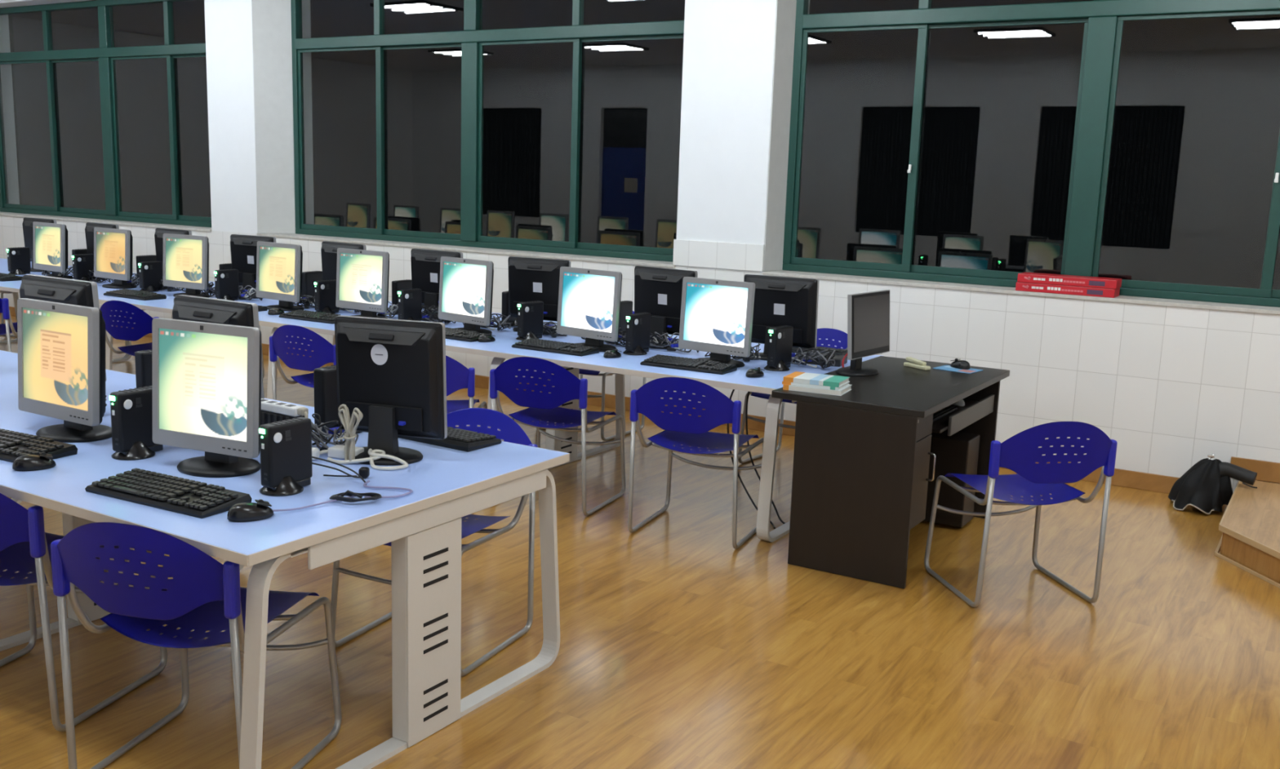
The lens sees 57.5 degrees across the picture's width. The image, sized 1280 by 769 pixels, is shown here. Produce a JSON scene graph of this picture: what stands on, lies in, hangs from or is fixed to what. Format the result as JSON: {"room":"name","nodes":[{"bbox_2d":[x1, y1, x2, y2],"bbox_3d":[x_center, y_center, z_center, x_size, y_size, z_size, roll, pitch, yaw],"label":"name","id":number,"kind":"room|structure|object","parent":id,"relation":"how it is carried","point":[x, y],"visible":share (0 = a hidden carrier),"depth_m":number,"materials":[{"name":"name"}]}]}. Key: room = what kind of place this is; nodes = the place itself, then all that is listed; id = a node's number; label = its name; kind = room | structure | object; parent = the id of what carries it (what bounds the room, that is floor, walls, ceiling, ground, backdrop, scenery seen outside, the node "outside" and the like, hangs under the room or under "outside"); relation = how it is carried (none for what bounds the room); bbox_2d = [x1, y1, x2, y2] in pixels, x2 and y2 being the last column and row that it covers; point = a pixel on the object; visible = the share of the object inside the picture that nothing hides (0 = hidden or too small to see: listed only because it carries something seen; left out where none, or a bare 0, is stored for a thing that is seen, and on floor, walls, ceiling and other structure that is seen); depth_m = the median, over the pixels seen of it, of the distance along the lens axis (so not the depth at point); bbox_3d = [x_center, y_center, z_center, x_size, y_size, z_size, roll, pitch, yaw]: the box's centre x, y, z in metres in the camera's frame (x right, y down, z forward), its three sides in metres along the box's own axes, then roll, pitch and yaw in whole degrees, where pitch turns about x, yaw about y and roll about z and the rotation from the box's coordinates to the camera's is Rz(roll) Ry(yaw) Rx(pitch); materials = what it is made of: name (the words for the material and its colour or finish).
{"room":"computer lab","nodes":[
{"label":"computer lab","id":0,"kind":"room"},
{"bbox_2d":[0,314,1279,768],"bbox_3d":[-2.836,0.687,5.800,17.800,0.200,8.500,8,12,31],"label":"floor","id":1,"kind":"structure","parent":0,"point":[681,646],"depth_m":4.20,"materials":[{"name":"laminate"}]},
{"bbox_2d":[0,297,17,351],"bbox_3d":[-4.579,-0.360,8.512,0.545,0.799,0.602,7,11,25],"label":"chair","id":2,"kind":"object","parent":1,"relation":"on","point":[6,328],"visible":0.33,"depth_m":8.20,"materials":[{"name":"blue plastic"}]},
{"bbox_2d":[0,493,167,731],"bbox_3d":[-1.911,0.592,3.636,0.545,0.799,0.602,4,10,14],"label":"chair","id":3,"kind":"object","parent":1,"relation":"on","point":[24,543],"visible":0.65,"depth_m":3.41,"materials":[{"name":"blue plastic"}]},
{"bbox_2d":[99,300,158,355],"bbox_3d":[-3.223,-0.186,7.777,0.545,0.799,0.602,6,11,24],"label":"chair","id":4,"kind":"object","parent":1,"relation":"on","point":[140,325],"visible":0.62,"depth_m":7.48,"materials":[{"name":"blue plastic"}]},
{"bbox_2d":[50,522,342,768],"bbox_3d":[-1.220,0.686,3.232,0.545,0.799,0.602,4,10,13],"label":"chair","id":5,"kind":"object","parent":1,"relation":"on","point":[203,593],"visible":0.98,"depth_m":2.97,"materials":[{"name":"blue plastic"}]},
{"bbox_2d":[0,350,569,768],"bbox_3d":[-5.031,0.078,6.121,10.401,0.752,1.358,8,12,31],"label":"table","id":6,"kind":"object","parent":1,"relation":"on","point":[422,526],"visible":0.65,"depth_m":3.44,"materials":[{"name":"blue laminate"}]},
{"bbox_2d":[12,452,56,471],"bbox_3d":[-1.843,0.232,3.545,0.119,0.047,0.068,-4,12,-30],"label":"mouse","id":7,"kind":"object","parent":6,"relation":"on","point":[43,461],"visible":1,"depth_m":3.52,"materials":[{"name":"black plastic"}]},
{"bbox_2d":[0,428,77,462],"bbox_3d":[-2.063,0.189,3.765,0.498,0.040,0.183,7,11,27],"label":"keyboard","id":8,"kind":"object","parent":6,"relation":"on","point":[13,445],"visible":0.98,"depth_m":3.70,"materials":[{"name":"black plastic"}]},
{"bbox_2d":[19,274,106,381],"bbox_3d":[-2.324,-0.186,4.612,0.449,0.465,0.234,8,12,31],"label":"monitor","id":9,"kind":"object","parent":6,"relation":"on","point":[59,290],"visible":0.17,"depth_m":4.54,"materials":[{"name":"black plastic"}]},
{"bbox_2d":[17,297,111,442],"bbox_3d":[-1.929,-0.053,3.962,0.423,0.456,0.229,8,12,31],"label":"monitor","id":10,"kind":"object","parent":6,"relation":"on","point":[61,347],"visible":1,"depth_m":3.90,"materials":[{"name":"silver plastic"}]},
{"bbox_2d":[109,385,163,460],"bbox_3d":[-1.611,0.120,3.738,0.131,0.214,0.171,7,11,27],"label":"computer","id":11,"kind":"object","parent":6,"relation":"on","point":[131,409],"visible":0.94,"depth_m":3.69,"materials":[{"name":"black plastic"}]},
{"bbox_2d":[134,349,152,387],"bbox_3d":[-1.841,-0.024,4.475,0.137,0.225,0.180,8,12,33],"label":"computer","id":12,"kind":"object","parent":6,"relation":"on","point":[143,359],"visible":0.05,"depth_m":4.39,"materials":[{"name":"black plastic"}]},
{"bbox_2d":[84,467,252,518],"bbox_3d":[-1.330,0.300,3.280,0.474,0.038,0.174,7,11,28],"label":"keyboard","id":13,"kind":"object","parent":6,"relation":"on","point":[197,499],"visible":1,"depth_m":3.24,"materials":[{"name":"black plastic"}]},
{"bbox_2d":[151,317,262,477],"bbox_3d":[-1.299,0.034,3.580,0.398,0.459,0.223,6,11,23],"label":"monitor","id":14,"kind":"object","parent":6,"relation":"on","point":[206,376],"visible":1,"depth_m":3.52,"materials":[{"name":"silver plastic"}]},
{"bbox_2d":[172,294,264,399],"bbox_3d":[-1.550,-0.078,4.185,0.415,0.452,0.227,8,12,31],"label":"monitor","id":15,"kind":"object","parent":6,"relation":"on","point":[188,308],"visible":0.2,"depth_m":4.13,"materials":[{"name":"black plastic"}]},
{"bbox_2d":[261,398,308,425],"bbox_3d":[-1.167,0.142,3.840,0.267,0.161,0.079,8,12,30],"label":"power strip","id":16,"kind":"object","parent":6,"relation":"on","point":[267,417],"depth_m":3.80,"materials":[{"name":"white plastic"}]},
{"bbox_2d":[258,417,312,496],"bbox_3d":[-1.028,0.206,3.389,0.124,0.203,0.163,8,12,31],"label":"computer","id":17,"kind":"object","parent":6,"relation":"on","point":[286,445],"visible":1,"depth_m":3.35,"materials":[{"name":"black plastic"}]},
{"bbox_2d":[226,495,354,521],"bbox_3d":[-0.943,0.323,3.192,0.371,0.048,0.071,-6,13,-38],"label":"mouse","id":18,"kind":"object","parent":6,"relation":"on","point":[260,510],"visible":0.98,"depth_m":3.10,"materials":[{"name":"black plastic"}]},
{"bbox_2d":[311,413,358,450],"bbox_3d":[-1.098,0.156,3.946,0.298,0.101,0.122,8,12,31],"label":"cable tangle","id":19,"kind":"object","parent":6,"relation":"on","point":[335,432],"visible":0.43,"depth_m":3.91,"materials":[{"name":"grey plastic"}]},
{"bbox_2d":[313,364,362,434],"bbox_3d":[-1.072,0.051,4.150,0.146,0.240,0.192,8,12,31],"label":"computer","id":20,"kind":"object","parent":6,"relation":"on","point":[325,380],"visible":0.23,"depth_m":4.07,"materials":[{"name":"black plastic"}]},
{"bbox_2d":[319,444,364,458],"bbox_3d":[-0.981,0.221,3.798,0.146,0.033,0.076,5,11,17],"label":"power adapter","id":21,"kind":"object","parent":6,"relation":"on","point":[337,451],"visible":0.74,"depth_m":3.78,"materials":[{"name":"white plastic"}]},
{"bbox_2d":[337,404,363,461],"bbox_3d":[-0.928,0.157,3.717,0.103,0.184,0.040,10,13,40],"label":"bundle","id":22,"kind":"object","parent":6,"relation":"on","point":[349,446],"visible":1,"depth_m":3.71,"materials":[{"name":"beige"}]},
{"bbox_2d":[329,489,382,502],"bbox_3d":[-0.806,0.315,3.305,0.137,0.026,0.091,8,12,31],"label":"bundle","id":23,"kind":"object","parent":6,"relation":"on","point":[374,495],"visible":1,"depth_m":3.30,"materials":[{"name":"black"}]},
{"bbox_2d":[327,448,408,470],"bbox_3d":[-0.868,0.236,3.729,0.272,0.041,0.108,6,11,20],"label":"cable","id":24,"kind":"object","parent":6,"relation":"on","point":[375,454],"visible":0.98,"depth_m":3.71,"materials":[{"name":"beige plastic"}]},
{"bbox_2d":[334,315,447,465],"bbox_3d":[-0.830,0.017,3.782,0.387,0.452,0.214,5,10,16],"label":"monitor","id":25,"kind":"object","parent":6,"relation":"on","point":[392,371],"visible":0.98,"depth_m":3.77,"materials":[{"name":"black plastic"}]},
{"bbox_2d":[397,426,502,452],"bbox_3d":[-0.728,0.169,4.124,0.474,0.038,0.174,8,12,33],"label":"keyboard","id":26,"kind":"object","parent":6,"relation":"on","point":[460,439],"visible":0.4,"depth_m":4.00,"materials":[{"name":"black plastic"}]},
{"bbox_2d":[269,324,336,399],"bbox_3d":[-1.809,0.019,6.880,0.545,0.799,0.602,7,12,29],"label":"chair","id":27,"kind":"object","parent":1,"relation":"on","point":[322,352],"visible":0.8,"depth_m":6.60,"materials":[{"name":"blue plastic"}]},
{"bbox_2d":[330,408,537,675],"bbox_3d":[-0.721,0.528,4.211,0.545,0.799,0.602,6,11,23],"label":"chair","id":28,"kind":"object","parent":1,"relation":"on","point":[510,431],"visible":0.24,"depth_m":4.30,"materials":[{"name":"blue plastic"}]},
{"bbox_2d":[0,257,881,542],"bbox_3d":[-3.184,-0.279,8.459,9.801,0.752,1.367,8,12,31],"label":"table","id":29,"kind":"object","parent":1,"relation":"on","point":[501,348],"visible":0.14,"depth_m":6.25,"materials":[{"name":"blue laminate"}]},
{"bbox_2d":[6,247,31,275],"bbox_3d":[-5.013,-0.998,9.410,0.131,0.214,0.171,8,12,31],"label":"computer","id":30,"kind":"object","parent":29,"relation":"on","point":[18,258],"visible":0.98,"depth_m":9.38,"materials":[{"name":"black plastic"}]},
{"bbox_2d":[22,217,56,271],"bbox_3d":[-5.032,-1.167,9.730,0.420,0.435,0.218,8,12,31],"label":"monitor","id":31,"kind":"object","parent":29,"relation":"on","point":[27,224],"visible":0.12,"depth_m":9.75,"materials":[{"name":"black plastic"}]},
{"bbox_2d":[32,222,73,279],"bbox_3d":[-4.581,-1.047,9.134,0.420,0.435,0.218,9,12,34],"label":"monitor","id":32,"kind":"object","parent":29,"relation":"on","point":[50,239],"visible":0.98,"depth_m":9.07,"materials":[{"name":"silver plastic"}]},
{"bbox_2d":[71,253,96,281],"bbox_3d":[-4.273,-0.895,8.965,0.131,0.214,0.171,8,12,31],"label":"computer","id":33,"kind":"object","parent":29,"relation":"on","point":[82,264],"visible":0.85,"depth_m":8.93,"materials":[{"name":"black plastic"}]},
{"bbox_2d":[84,222,119,279],"bbox_3d":[-4.298,-1.061,9.265,0.420,0.435,0.218,9,12,35],"label":"monitor","id":34,"kind":"object","parent":29,"relation":"on","point":[89,229],"visible":0.09,"depth_m":9.29,"materials":[{"name":"black plastic"}]},
{"bbox_2d":[93,226,136,288],"bbox_3d":[-3.880,-0.941,8.666,0.420,0.435,0.218,8,12,33],"label":"monitor","id":35,"kind":"object","parent":29,"relation":"on","point":[113,247],"visible":1,"depth_m":8.61,"materials":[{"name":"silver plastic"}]},
{"bbox_2d":[103,288,166,300],"bbox_3d":[-3.508,-0.625,8.092,0.460,0.037,0.169,8,12,31],"label":"keyboard","id":36,"kind":"object","parent":29,"relation":"on","point":[124,293],"visible":1,"depth_m":8.04,"materials":[{"name":"black plastic"}]},
{"bbox_2d":[137,261,163,292],"bbox_3d":[-3.562,-0.788,8.491,0.131,0.214,0.171,8,12,31],"label":"computer","id":37,"kind":"object","parent":29,"relation":"on","point":[150,273],"visible":0.98,"depth_m":8.46,"materials":[{"name":"black plastic"}]},
{"bbox_2d":[154,227,191,288],"bbox_3d":[-3.542,-0.952,8.787,0.420,0.435,0.218,9,12,35],"label":"monitor","id":38,"kind":"object","parent":29,"relation":"on","point":[158,236],"visible":0.09,"depth_m":8.82,"materials":[{"name":"black plastic"}]},
{"bbox_2d":[163,233,210,297],"bbox_3d":[-3.159,-0.835,8.198,0.420,0.435,0.218,7,11,28],"label":"monitor","id":39,"kind":"object","parent":29,"relation":"on","point":[185,257],"visible":0.99,"depth_m":8.14,"materials":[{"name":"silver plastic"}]},
{"bbox_2d":[213,269,239,301],"bbox_3d":[-2.850,-0.684,8.039,0.131,0.214,0.171,8,12,31],"label":"computer","id":40,"kind":"object","parent":29,"relation":"on","point":[226,281],"visible":0.96,"depth_m":8.01,"materials":[{"name":"black plastic"}]},
{"bbox_2d":[238,285,262,300],"bbox_3d":[-2.769,-0.643,8.142,0.304,0.099,0.124,8,12,31],"label":"cable tangle","id":41,"kind":"object","parent":29,"relation":"on","point":[243,294],"visible":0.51,"depth_m":8.11,"materials":[{"name":"grey plastic"}]},
{"bbox_2d":[230,234,275,298],"bbox_3d":[-2.781,-0.842,8.306,0.420,0.435,0.218,7,11,28],"label":"monitor","id":42,"kind":"object","parent":29,"relation":"on","point":[243,248],"visible":0.51,"depth_m":8.30,"materials":[{"name":"black plastic"}]},
{"bbox_2d":[256,241,304,311],"bbox_3d":[-2.336,-0.712,7.657,0.420,0.435,0.218,9,12,35],"label":"monitor","id":43,"kind":"object","parent":29,"relation":"on","point":[278,265],"visible":1,"depth_m":7.60,"materials":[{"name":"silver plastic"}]},
{"bbox_2d":[279,309,340,324],"bbox_3d":[-2.008,-0.421,7.213,0.460,0.037,0.169,8,12,30],"label":"keyboard","id":44,"kind":"object","parent":29,"relation":"on","point":[318,317],"visible":0.88,"depth_m":7.18,"materials":[{"name":"black plastic"}]},
{"bbox_2d":[302,271,322,302],"bbox_3d":[-2.276,-0.679,8.114,0.131,0.214,0.171,8,12,31],"label":"computer","id":45,"kind":"object","parent":29,"relation":"on","point":[308,278],"visible":0.44,"depth_m":8.06,"materials":[{"name":"black plastic"}]},
{"bbox_2d":[314,280,339,314],"bbox_3d":[-2.018,-0.565,7.516,0.131,0.214,0.171,9,12,36],"label":"computer","id":46,"kind":"object","parent":29,"relation":"on","point":[325,291],"visible":0.94,"depth_m":7.48,"materials":[{"name":"black plastic"}]},
{"bbox_2d":[320,240,366,310],"bbox_3d":[-2.015,-0.731,7.823,0.420,0.435,0.218,9,12,36],"label":"monitor","id":47,"kind":"object","parent":29,"relation":"on","point":[329,249],"visible":0.22,"depth_m":7.85,"materials":[{"name":"black plastic"}]},
{"bbox_2d":[335,248,389,318],"bbox_3d":[-1.697,-0.621,7.261,0.420,0.435,0.218,8,12,32],"label":"monitor","id":48,"kind":"object","parent":29,"relation":"on","point":[362,276],"visible":0.99,"depth_m":7.20,"materials":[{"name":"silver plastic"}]},
{"bbox_2d":[391,280,412,312],"bbox_3d":[-1.561,-0.580,7.684,0.131,0.214,0.171,8,12,31],"label":"computer","id":49,"kind":"object","parent":29,"relation":"on","point":[397,285],"visible":0.44,"depth_m":7.61,"materials":[{"name":"black plastic"}]},
{"bbox_2d":[397,288,422,320],"bbox_3d":[-1.407,-0.476,7.125,0.131,0.214,0.171,8,12,31],"label":"computer","id":50,"kind":"object","parent":29,"relation":"on","point":[410,300],"visible":0.8,"depth_m":7.09,"materials":[{"name":"black plastic"}]},
{"bbox_2d":[410,248,462,321],"bbox_3d":[-1.313,-0.629,7.377,0.420,0.435,0.218,8,12,33],"label":"monitor","id":51,"kind":"object","parent":29,"relation":"on","point":[425,264],"visible":0.48,"depth_m":7.38,"materials":[{"name":"black plastic"}]},
{"bbox_2d":[422,305,455,324],"bbox_3d":[-1.281,-0.438,7.251,0.304,0.101,0.122,8,12,31],"label":"cable tangle","id":52,"kind":"object","parent":29,"relation":"on","point":[432,313],"visible":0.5,"depth_m":7.23,"materials":[{"name":"black plastic"}]},
{"bbox_2d":[438,256,493,333],"bbox_3d":[-0.987,-0.518,6.810,0.420,0.435,0.218,10,13,39],"label":"monitor","id":53,"kind":"object","parent":29,"relation":"on","point":[465,285],"visible":1,"depth_m":6.76,"materials":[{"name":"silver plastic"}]},
{"bbox_2d":[444,327,488,342],"bbox_3d":[-1.081,-0.292,6.655,0.460,0.037,0.169,8,12,33],"label":"keyboard","id":54,"kind":"object","parent":29,"relation":"on","point":[467,335],"visible":0.65,"depth_m":6.56,"materials":[{"name":"black plastic"}]},
{"bbox_2d":[462,313,511,330],"bbox_3d":[-0.923,-0.382,7.003,0.298,0.101,0.122,8,12,31],"label":"cable tangle","id":55,"kind":"object","parent":29,"relation":"on","point":[504,322],"visible":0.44,"depth_m":6.95,"materials":[{"name":"grey plastic"}]},
{"bbox_2d":[501,291,517,326],"bbox_3d":[-0.787,-0.472,7.219,0.131,0.214,0.171,8,12,31],"label":"computer","id":56,"kind":"object","parent":29,"relation":"on","point":[513,321],"visible":0.18,"depth_m":7.15,"materials":[{"name":"black plastic"}]},
{"bbox_2d":[515,301,543,340],"bbox_3d":[-0.625,-0.365,6.643,0.131,0.214,0.171,10,13,39],"label":"computer","id":57,"kind":"object","parent":29,"relation":"on","point":[530,313],"visible":0.98,"depth_m":6.61,"materials":[{"name":"black plastic"}]},
{"bbox_2d":[507,256,570,333],"bbox_3d":[-0.625,-0.534,6.964,0.420,0.435,0.218,7,11,25],"label":"monitor","id":58,"kind":"object","parent":29,"relation":"on","point":[530,279],"visible":0.79,"depth_m":6.95,"materials":[{"name":"black plastic"}]},
{"bbox_2d":[542,321,567,337],"bbox_3d":[-0.568,-0.339,6.823,0.297,0.101,0.120,8,12,31],"label":"cable tangle","id":59,"kind":"object","parent":29,"relation":"on","point":[551,329],"visible":0.47,"depth_m":6.76,"materials":[{"name":"black plastic"}]},
{"bbox_2d":[511,337,599,356],"bbox_3d":[-0.456,-0.203,6.268,0.460,0.037,0.169,8,12,31],"label":"keyboard","id":60,"kind":"object","parent":29,"relation":"on","point":[563,348],"visible":1,"depth_m":6.22,"materials":[{"name":"black plastic"}]},
{"bbox_2d":[556,266,622,351],"bbox_3d":[-0.250,-0.412,6.344,0.420,0.435,0.218,10,13,38],"label":"monitor","id":61,"kind":"object","parent":29,"relation":"on","point":[588,308],"visible":0.98,"depth_m":6.29,"materials":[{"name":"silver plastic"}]},
{"bbox_2d":[618,300,632,334],"bbox_3d":[-0.106,-0.378,6.809,0.131,0.214,0.171,8,12,31],"label":"computer","id":62,"kind":"object","parent":29,"relation":"on","point":[626,306],"visible":0.48,"depth_m":6.79,"materials":[{"name":"black plastic"}]},
{"bbox_2d":[622,312,650,355],"bbox_3d":[-0.011,-0.273,6.239,0.131,0.214,0.171,9,12,35],"label":"computer","id":63,"kind":"object","parent":29,"relation":"on","point":[637,325],"visible":1,"depth_m":6.20,"materials":[{"name":"black plastic"}]},
{"bbox_2d":[634,265,697,349],"bbox_3d":[0.113,-0.431,6.520,0.420,0.435,0.218,9,13,37],"label":"monitor","id":64,"kind":"object","parent":29,"relation":"on","point":[658,291],"visible":0.73,"depth_m":6.50,"materials":[{"name":"black plastic"}]},
{"bbox_2d":[649,332,698,352],"bbox_3d":[0.179,-0.234,6.369,0.304,0.099,0.124,8,12,31],"label":"cable tangle","id":65,"kind":"object","parent":29,"relation":"on","point":[672,344],"visible":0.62,"depth_m":6.37,"materials":[{"name":"grey plastic"}]},
{"bbox_2d":[640,354,737,374],"bbox_3d":[0.242,-0.103,5.831,0.460,0.037,0.169,7,12,29],"label":"keyboard","id":66,"kind":"object","parent":29,"relation":"on","point":[660,361],"visible":1,"depth_m":5.79,"materials":[{"name":"black plastic"}]},
{"bbox_2d":[678,276,755,367],"bbox_3d":[0.412,-0.320,5.946,0.420,0.435,0.218,9,12,36],"label":"monitor","id":67,"kind":"object","parent":29,"relation":"on","point":[717,317],"visible":1,"depth_m":5.89,"materials":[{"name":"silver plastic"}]},
{"bbox_2d":[704,342,760,361],"bbox_3d":[0.489,-0.185,6.153,0.297,0.101,0.120,8,12,31],"label":"cable tangle","id":68,"kind":"object","parent":29,"relation":"on","point":[756,354],"visible":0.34,"depth_m":6.09,"materials":[{"name":"black plastic"}]},
{"bbox_2d":[745,391,786,524],"bbox_3d":[0.646,0.321,5.853,0.093,0.722,0.432,-4,11,-29],"label":"hanging cable","id":69,"kind":"object","parent":29,"relation":"hanging from","point":[748,394],"visible":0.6,"depth_m":5.92,"materials":[{"name":"black plastic"}]},
{"bbox_2d":[764,325,793,371],"bbox_3d":[0.704,-0.184,5.867,0.131,0.214,0.171,9,13,37],"label":"computer","id":70,"kind":"object","parent":29,"relation":"on","point":[780,338],"visible":1,"depth_m":5.82,"materials":[{"name":"black plastic"}]},
{"bbox_2d":[743,274,818,361],"bbox_3d":[0.724,-0.355,6.198,0.420,0.435,0.218,7,12,29],"label":"monitor","id":71,"kind":"object","parent":29,"relation":"on","point":[779,300],"visible":0.81,"depth_m":6.16,"materials":[{"name":"black plastic"}]},
{"bbox_2d":[790,346,835,368],"bbox_3d":[0.846,-0.142,5.974,0.298,0.101,0.122,8,12,31],"label":"cable tangle","id":72,"kind":"object","parent":29,"relation":"on","point":[806,359],"visible":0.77,"depth_m":5.94,"materials":[{"name":"grey plastic"}]},
{"bbox_2d":[791,346,847,355],"bbox_3d":[0.940,-0.199,6.499,0.460,0.037,0.169,7,12,29],"label":"keyboard","id":73,"kind":"object","parent":29,"relation":"on","point":[838,351],"visible":0.26,"depth_m":6.39,"materials":[{"name":"black plastic"}]},
{"bbox_2d":[445,355,487,413],"bbox_3d":[-1.104,0.169,6.162,0.545,0.799,0.602,2,10,1],"label":"chair","id":74,"kind":"object","parent":1,"relation":"on","point":[459,376],"visible":0.22,"depth_m":5.88,"materials":[{"name":"blue plastic"}]},
{"bbox_2d":[489,356,625,515],"bbox_3d":[-0.428,0.215,6.027,0.545,0.799,0.602,6,11,22],"label":"chair","id":75,"kind":"object","parent":1,"relation":"on","point":[543,406],"visible":0.99,"depth_m":5.78,"materials":[{"name":"blue plastic"}]},
{"bbox_2d":[536,311,646,440],"bbox_3d":[-0.299,-0.094,7.785,0.545,0.799,0.602,8,12,31],"label":"chair","id":76,"kind":"object","parent":1,"relation":"on","point":[582,371],"visible":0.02,"depth_m":7.49,"materials":[{"name":"blue plastic"}]},
{"bbox_2d":[627,377,764,548],"bbox_3d":[0.283,0.317,5.582,0.545,0.799,0.602,6,11,22],"label":"chair","id":77,"kind":"object","parent":1,"relation":"on","point":[692,430],"visible":1,"depth_m":5.34,"materials":[{"name":"blue plastic"}]},
{"bbox_2d":[737,328,847,463],"bbox_3d":[0.989,0.085,7.011,0.545,0.799,0.602,9,12,35],"label":"chair","id":78,"kind":"object","parent":1,"relation":"on","point":[830,334],"visible":0.17,"depth_m":7.15,"materials":[{"name":"blue plastic"}]},
{"bbox_2d":[771,355,1009,588],"bbox_3d":[1.218,0.357,5.595,0.690,0.773,1.365,8,12,31],"label":"desk","id":79,"kind":"object","parent":1,"relation":"on","point":[868,460],"visible":0.94,"depth_m":5.07,"materials":[{"name":"black wood"}]},
{"bbox_2d":[782,384,852,395],"bbox_3d":[0.790,0.011,5.186,0.262,0.023,0.186,6,11,24],"label":"book","id":80,"kind":"object","parent":79,"relation":"on","point":[841,392],"visible":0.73,"depth_m":5.11,"materials":[{"name":"white paper"}]},
{"bbox_2d":[782,381,849,390],"bbox_3d":[0.784,-0.007,5.189,0.255,0.013,0.181,7,11,25],"label":"book","id":81,"kind":"object","parent":80,"relation":"on","point":[783,382],"visible":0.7,"depth_m":5.11,"materials":[{"name":"white paper"}]},
{"bbox_2d":[783,371,849,387],"bbox_3d":[0.787,-0.024,5.187,0.252,0.021,0.179,7,11,25],"label":"book","id":82,"kind":"object","parent":81,"relation":"on","point":[797,376],"visible":1,"depth_m":5.14,"materials":[{"name":"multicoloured paper"}]},
{"bbox_2d":[835,289,889,376],"bbox_3d":[1.067,-0.253,5.652,0.190,0.397,0.406,9,13,37],"label":"monitor","id":83,"kind":"object","parent":79,"relation":"on","point":[868,313],"visible":1,"depth_m":5.59,"materials":[{"name":"black plastic"}]},
{"bbox_2d":[903,356,930,370],"bbox_3d":[1.399,-0.106,5.888,0.040,0.047,0.155,-5,12,-32],"label":"stapler","id":84,"kind":"object","parent":79,"relation":"on","point":[918,364],"visible":1,"depth_m":5.88,"materials":[{"name":"beige plastic"}]},
{"bbox_2d":[932,404,957,422],"bbox_3d":[1.369,0.128,5.540,0.157,0.034,0.427,8,12,31],"label":"keyboard","id":85,"kind":"object","parent":79,"relation":"on","point":[949,409],"visible":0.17,"depth_m":5.53,"materials":[{"name":"black plastic"}]},
{"bbox_2d":[923,430,979,527],"bbox_3d":[1.497,0.460,5.916,0.370,0.440,0.200,8,12,31],"label":"shelf","id":86,"kind":"object","parent":79,"relation":"attached to","point":[958,452],"depth_m":5.79,"materials":[{"name":"black wood"}]},
{"bbox_2d":[932,399,978,433],"bbox_3d":[1.391,0.132,5.669,0.405,0.015,0.840,8,12,31],"label":"keyboard tray","id":87,"kind":"object","parent":79,"relation":"on","point":[939,426],"depth_m":5.45,"materials":[{"name":"black wood"}]},
{"bbox_2d":[947,394,994,435],"bbox_3d":[1.597,0.142,5.604,0.014,0.090,0.725,8,12,31],"label":"drawer front","id":88,"kind":"object","parent":79,"relation":"on","point":[961,420],"depth_m":5.57,"materials":[{"name":"grey wood"}]},
{"bbox_2d":[924,421,1117,607],"bbox_3d":[1.593,0.482,4.887,0.545,0.799,0.602,0,10,-11],"label":"chair","id":89,"kind":"object","parent":1,"relation":"on","point":[1020,453],"visible":1,"depth_m":4.65,"materials":[{"name":"blue plastic"}]},
{"bbox_2d":[1168,453,1257,514],"bbox_3d":[3.092,0.518,6.336,0.395,0.308,0.341,2,10,2],"label":"bag","id":90,"kind":"object","parent":1,"relation":"on","point":[1206,486],"visible":0.98,"depth_m":6.24,"materials":[{"name":"black fabric"}]},
{"bbox_2d":[1214,480,1279,587],"bbox_3d":[3.313,1.256,2.699,4.007,0.150,6.482,8,12,31],"label":"platform","id":91,"kind":"object","parent":1,"relation":"on","point":[1250,523],"visible":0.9,"depth_m":5.48,"materials":[{"name":"brown wood"}]},
{"bbox_2d":[0,0,1279,493],"bbox_3d":[-0.669,-1.594,8.874,17.800,3.350,0.450,8,12,31],"label":"wall","id":92,"kind":"structure","parent":0,"point":[1175,388],"depth_m":7.64,"materials":[{"name":"white tile"}]},
{"bbox_2d":[0,0,211,227],"bbox_3d":[-5.358,-2.723,11.648,3.771,2.132,0.092,8,12,31],"label":"window","id":93,"kind":"structure","parent":92,"relation":"attached to","point":[104,110],"depth_m":11.60,"materials":[{"name":"clear glass"}]},
{"bbox_2d":[290,0,684,262],"bbox_3d":[-1.307,-2.159,9.211,4.036,2.132,0.092,8,12,31],"label":"window","id":94,"kind":"structure","parent":92,"relation":"attached to","point":[540,126],"depth_m":9.12,"materials":[{"name":"clear glass"}]},
{"bbox_2d":[0,212,1279,315],"bbox_3d":[-1.399,-1.077,9.267,13.358,0.022,0.232,8,12,31],"label":"trim ledge","id":95,"kind":"object","parent":92,"relation":"attached to","point":[1121,299],"visible":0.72,"depth_m":7.76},
{"bbox_2d":[1015,281,1119,297],"bbox_3d":[2.518,-0.563,6.871,0.556,0.050,0.166,8,12,31],"label":"box","id":96,"kind":"object","parent":95,"relation":"on","point":[1024,286],"visible":0.96,"depth_m":6.79,"materials":[{"name":"red plastic"}]},
{"bbox_2d":[1017,271,1121,288],"bbox_3d":[2.524,-0.613,6.859,0.556,0.050,0.166,8,12,31],"label":"box","id":97,"kind":"object","parent":96,"relation":"on","point":[1032,277],"visible":1,"depth_m":6.79,"materials":[{"name":"red"}]},
{"bbox_2d":[0,306,1279,493],"bbox_3d":[-0.841,-0.044,8.948,17.800,0.262,0.015,8,12,31],"label":"baseboard","id":98,"kind":"structure","parent":92,"relation":"attached to","point":[1267,471],"depth_m":6.76,"materials":[{"name":"brown wood"}]},
{"bbox_2d":[672,239,764,271],"bbox_3d":[0.530,-0.883,7.963,0.692,0.179,0.013,8,12,31],"label":"tiles","id":99,"kind":"structure","parent":92,"relation":"attached to","point":[716,255],"depth_m":7.95,"materials":[{"name":"white tile"}]},
{"bbox_2d":[782,0,1279,306],"bbox_3d":[2.708,-1.601,6.796,3.963,2.132,0.093,8,12,31],"label":"window","id":100,"kind":"structure","parent":92,"relation":"attached to","point":[978,142],"depth_m":7.01,"materials":[{"name":"clear glass"}]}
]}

